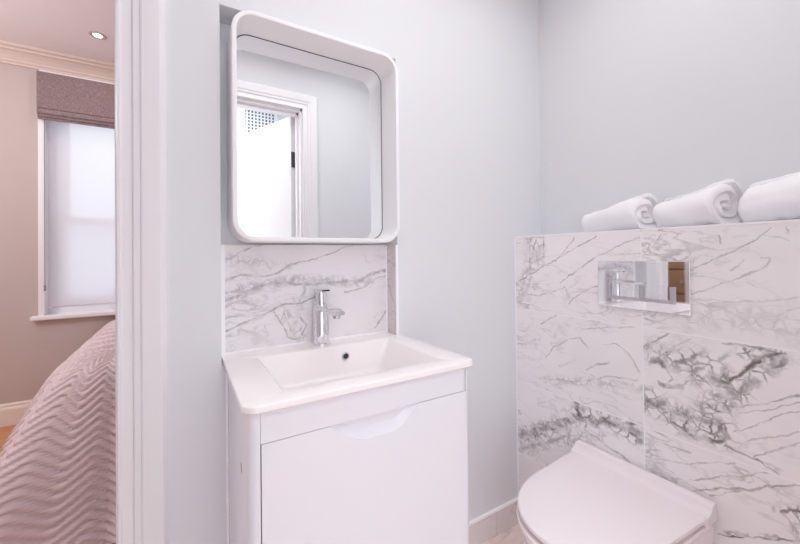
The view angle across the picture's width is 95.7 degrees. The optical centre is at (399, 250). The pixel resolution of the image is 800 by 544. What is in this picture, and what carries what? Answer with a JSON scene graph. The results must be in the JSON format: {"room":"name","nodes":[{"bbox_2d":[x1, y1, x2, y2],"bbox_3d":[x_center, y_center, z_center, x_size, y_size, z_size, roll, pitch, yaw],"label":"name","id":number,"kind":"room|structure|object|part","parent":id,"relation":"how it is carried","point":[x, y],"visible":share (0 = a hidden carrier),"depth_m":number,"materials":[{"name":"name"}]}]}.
{"room":"bathroom","nodes":[
{"label":"bathroom","id":0,"kind":"room"},
{"bbox_2d":[0,0,113,62],"bbox_3d":[-1.883,-1.444,1.758,4.800,0.100,2.404,0,-1,-31],"label":"ceiling","id":1,"kind":"structure","parent":0,"point":[63,26],"depth_m":2.22,"materials":[{"name":"white"}]},
{"bbox_2d":[88,31,106,39],"bbox_3d":[-1.946,-1.386,2.328,0.090,0.006,0.090,0,-1,-31],"label":"recessed light","id":2,"kind":"object","parent":1,"relation":"in","point":[97,35],"visible":1,"depth_m":2.32,"materials":[{"name":"beige"}]},
{"bbox_2d":[0,63,114,403],"bbox_3d":[-2.437,-0.105,2.690,4.600,2.550,0.200,0,-1,-31],"label":"wall","id":3,"kind":"structure","parent":0,"point":[30,351],"depth_m":2.48,"materials":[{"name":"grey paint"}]},
{"bbox_2d":[0,400,31,426],"bbox_3d":[-2.368,1.096,2.586,4.600,0.145,0.018,0,-1,-31],"label":"baseboard","id":4,"kind":"structure","parent":3,"relation":"attached to","point":[10,413],"depth_m":2.43,"materials":[{"name":"beige paint"}]},
{"bbox_2d":[0,40,113,82],"bbox_3d":[-2.371,-1.327,2.570,4.600,0.109,0.105,0,-1,-31],"label":"trim","id":5,"kind":"structure","parent":3,"relation":"attached to","point":[11,53],"depth_m":2.54,"materials":[{"name":"beige paint"}]},
{"bbox_2d":[30,119,114,320],"bbox_3d":[-2.033,-0.373,2.905,1.303,1.700,0.235,0,-1,-31],"label":"window","id":6,"kind":"structure","parent":3,"relation":"in","point":[45,312],"depth_m":2.54,"materials":[{"name":"white wood"}]},
{"bbox_3d":[-2.037,-0.385,2.919,1.236,1.675,0.208,0,-1,-31],"label":"architrave","id":7,"kind":"part","parent":6,"relation":"part of","materials":[{"name":"white wood"}]},
{"bbox_3d":[-2.024,0.463,2.898,1.303,0.028,0.235,0,-1,-31],"label":"sill","id":8,"kind":"part","parent":6,"relation":"part of","materials":[{"name":"white wood"}]},
{"bbox_2d":[36,69,114,290],"bbox_3d":[-1.971,-0.492,2.812,1.233,1.535,0.050,0,-1,-31],"label":"blind","id":9,"kind":"object","parent":6,"relation":"attached to","point":[60,97],"visible":0.52,"depth_m":2.58,"materials":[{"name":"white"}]},
{"bbox_3d":[-2.482,-0.476,2.527,0.011,1.510,0.011,-1,-1,-9],"label":"pull cord","id":10,"kind":"part","parent":9,"relation":"part of","materials":[{"name":"white fabric"}]},
{"bbox_2d":[48,120,114,306],"bbox_3d":[-2.022,-0.388,2.893,1.162,1.569,0.002,0,-1,-31],"label":"sheer curtain","id":11,"kind":"object","parent":6,"relation":"hanging from","point":[81,158],"visible":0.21,"depth_m":2.68,"materials":[{"name":"white fabric"}]},
{"bbox_3d":[-2.053,-0.370,2.943,1.178,1.645,0.090,0,-1,-31],"label":"frame","id":12,"kind":"part","parent":6,"relation":"part of","materials":[{"name":"white wood"}]},
{"bbox_2d":[0,424,525,543],"bbox_3d":[-1.526,1.197,1.188,4.600,0.100,3.680,0,-1,-31],"label":"floor","id":13,"kind":"structure","parent":0,"point":[513,535],"depth_m":1.44,"materials":[{"name":"wood"}]},
{"bbox_2d":[0,320,115,543],"bbox_3d":[-1.066,0.814,2.327,2.133,0.676,1.692,0,-1,-31],"label":"bed","id":14,"kind":"object","parent":13,"relation":"on","point":[58,461],"visible":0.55,"depth_m":1.41,"materials":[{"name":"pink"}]},
{"bbox_2d":[225,368,468,543],"bbox_3d":[-0.135,0.714,0.939,0.539,0.832,0.344,0,-1,-31],"label":"vanity cabinet","id":15,"kind":"object","parent":13,"relation":"on","point":[388,464],"visible":0.99,"depth_m":0.78,"materials":[{"name":"white paint"}]},
{"bbox_3d":[-0.352,0.685,0.808,0.020,0.772,0.344,0,-1,-31],"label":"panel","id":16,"kind":"part","parent":15,"relation":"part of","materials":[{"name":"white paint"}]},
{"bbox_2d":[222,331,472,414],"bbox_3d":[-0.149,0.344,0.967,0.559,0.129,0.424,0,-1,-31],"label":"washbasin","id":17,"kind":"object","parent":15,"relation":"in","point":[270,378],"visible":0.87,"depth_m":0.99,"materials":[{"name":"white ceramic"}]},
{"bbox_2d":[312,288,344,345],"bbox_3d":[-0.212,0.200,1.063,0.053,0.170,0.172,0,-1,-31],"label":"tap","id":18,"kind":"object","parent":17,"relation":"on","point":[322,309],"visible":1,"depth_m":1.09,"materials":[{"name":"silver metal"}]},
{"bbox_3d":[-0.238,0.120,1.107,0.045,0.011,0.067,0,-1,-31],"label":"lever","id":19,"kind":"part","parent":18,"relation":"part of","materials":[{"name":"silver metal"}]},
{"bbox_3d":[-0.210,0.169,1.061,0.047,0.020,0.165,0,-1,-31],"label":"spout","id":20,"kind":"part","parent":18,"relation":"part of","materials":[{"name":"silver metal"}]},
{"bbox_3d":[-0.050,0.327,0.805,0.496,0.061,0.018,0,-1,-31],"label":"rail","id":21,"kind":"part","parent":15,"relation":"part of","materials":[{"name":"white paint"}]},
{"bbox_3d":[0.088,0.683,1.073,0.018,0.772,0.344,0,-1,-31],"label":"panel","id":22,"kind":"part","parent":15,"relation":"part of","materials":[{"name":"white paint"}]},
{"bbox_2d":[221,245,398,352],"bbox_3d":[-0.258,0.141,1.123,0.540,0.320,0.086,0,-1,-31],"label":"backsplash","id":23,"kind":"structure","parent":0,"point":[268,297],"depth_m":1.12,"materials":[{"name":"stone"}]},
{"bbox_2d":[166,0,541,543],"bbox_3d":[-0.437,-0.066,1.087,2.574,2.400,0.200,0,-1,-31],"label":"wall","id":24,"kind":"structure","parent":0,"point":[470,158],"depth_m":1.29,"materials":[{"name":"white paint"}]},
{"bbox_2d":[114,0,116,543],"bbox_3d":[-1.049,0.122,0.716,0.801,2.030,0.200,0,-1,-31],"label":"trim","id":25,"kind":"structure","parent":24,"relation":"attached to","point":[114,0],"depth_m":0.84,"materials":[{"name":"white wood"}]},
{"bbox_2d":[115,0,167,543],"bbox_3d":[-0.991,0.073,0.621,0.994,2.126,0.024,0,-1,-31],"label":"trim","id":26,"kind":"structure","parent":24,"relation":"attached to","point":[140,25],"depth_m":0.84,"materials":[{"name":"white wood"}]},
{"bbox_2d":[226,10,399,243],"bbox_3d":[-0.249,-0.332,1.113,0.503,0.614,0.124,0,-1,-31],"label":"wall mirror","id":27,"kind":"object","parent":24,"relation":"attached to","point":[313,115],"visible":1,"depth_m":1.12,"materials":[{"name":"white mirror"}]},
{"bbox_2d":[469,497,517,543],"bbox_3d":[0.260,1.079,1.366,0.554,0.101,0.012,0,-1,-31],"label":"baseboard","id":28,"kind":"structure","parent":24,"relation":"attached to","point":[485,527],"depth_m":1.43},
{"bbox_2d":[515,221,799,543],"bbox_3d":[0.841,0.526,1.103,0.175,1.189,1.076,0,-1,-31],"label":"wall","id":29,"kind":"structure","parent":0,"point":[706,402],"depth_m":1.01,"materials":[{"name":"white tile"}]},
{"bbox_2d":[516,440,716,543],"bbox_3d":[0.535,0.856,0.989,0.466,0.394,0.381,0,-1,-31],"label":"toilet","id":30,"kind":"object","parent":29,"relation":"attached to","point":[590,494],"visible":1,"depth_m":0.96,"materials":[{"name":"white ceramic"}]},
{"bbox_3d":[0.520,0.717,0.981,0.434,0.019,0.376,0,-1,-31],"label":"seat","id":31,"kind":"part","parent":30,"relation":"part of","materials":[{"name":"white plastic"}]},
{"bbox_3d":[0.542,0.891,0.992,0.453,0.325,0.364,0,-1,-31],"label":"bowl","id":32,"kind":"part","parent":30,"relation":"part of","materials":[{"name":"white ceramic"}]},
{"bbox_2d":[581,193,658,231],"bbox_3d":[0.756,-0.126,1.264,0.135,0.117,0.243,0,-1,-17],"label":"rolled towel","id":33,"kind":"object","parent":29,"relation":"on","point":[635,212],"visible":0.94,"depth_m":1.17,"materials":[{"name":"white fabric"}]},
{"bbox_2d":[598,261,691,315],"bbox_3d":[0.730,0.105,1.101,0.013,0.149,0.256,0,-1,-31],"label":"flush plate","id":34,"kind":"object","parent":29,"relation":"attached to","point":[655,286],"visible":1,"depth_m":1.08,"materials":[{"name":"silver metal"}]},
{"bbox_2d":[514,219,799,493],"bbox_3d":[0.767,0.526,1.058,0.006,1.190,1.076,0,-1,-31],"label":"trim","id":35,"kind":"structure","parent":29,"relation":"attached to","point":[794,220],"depth_m":1.27,"materials":[{"name":"white stone"}]},
{"bbox_2d":[652,178,744,227],"bbox_3d":[0.872,-0.134,1.072,0.150,0.128,0.194,0,-1,-13],"label":"rolled towel","id":36,"kind":"object","parent":29,"relation":"on","point":[716,203],"visible":0.96,"depth_m":1.00,"materials":[{"name":"white fabric"}]},
{"bbox_2d":[738,172,799,221],"bbox_3d":[0.991,-0.145,0.879,0.146,0.145,0.230,0,-1,-22],"label":"rolled towel","id":37,"kind":"object","parent":29,"relation":"on","point":[778,198],"visible":0.95,"depth_m":0.90,"materials":[{"name":"white fabric"}]},
{"bbox_2d":[538,0,799,234],"bbox_3d":[0.946,-0.649,1.184,0.100,1.261,1.076,0,-1,-31],"label":"wall","id":38,"kind":"structure","parent":0,"point":[663,99],"depth_m":1.21,"materials":[{"name":"white paint"}]}
]}

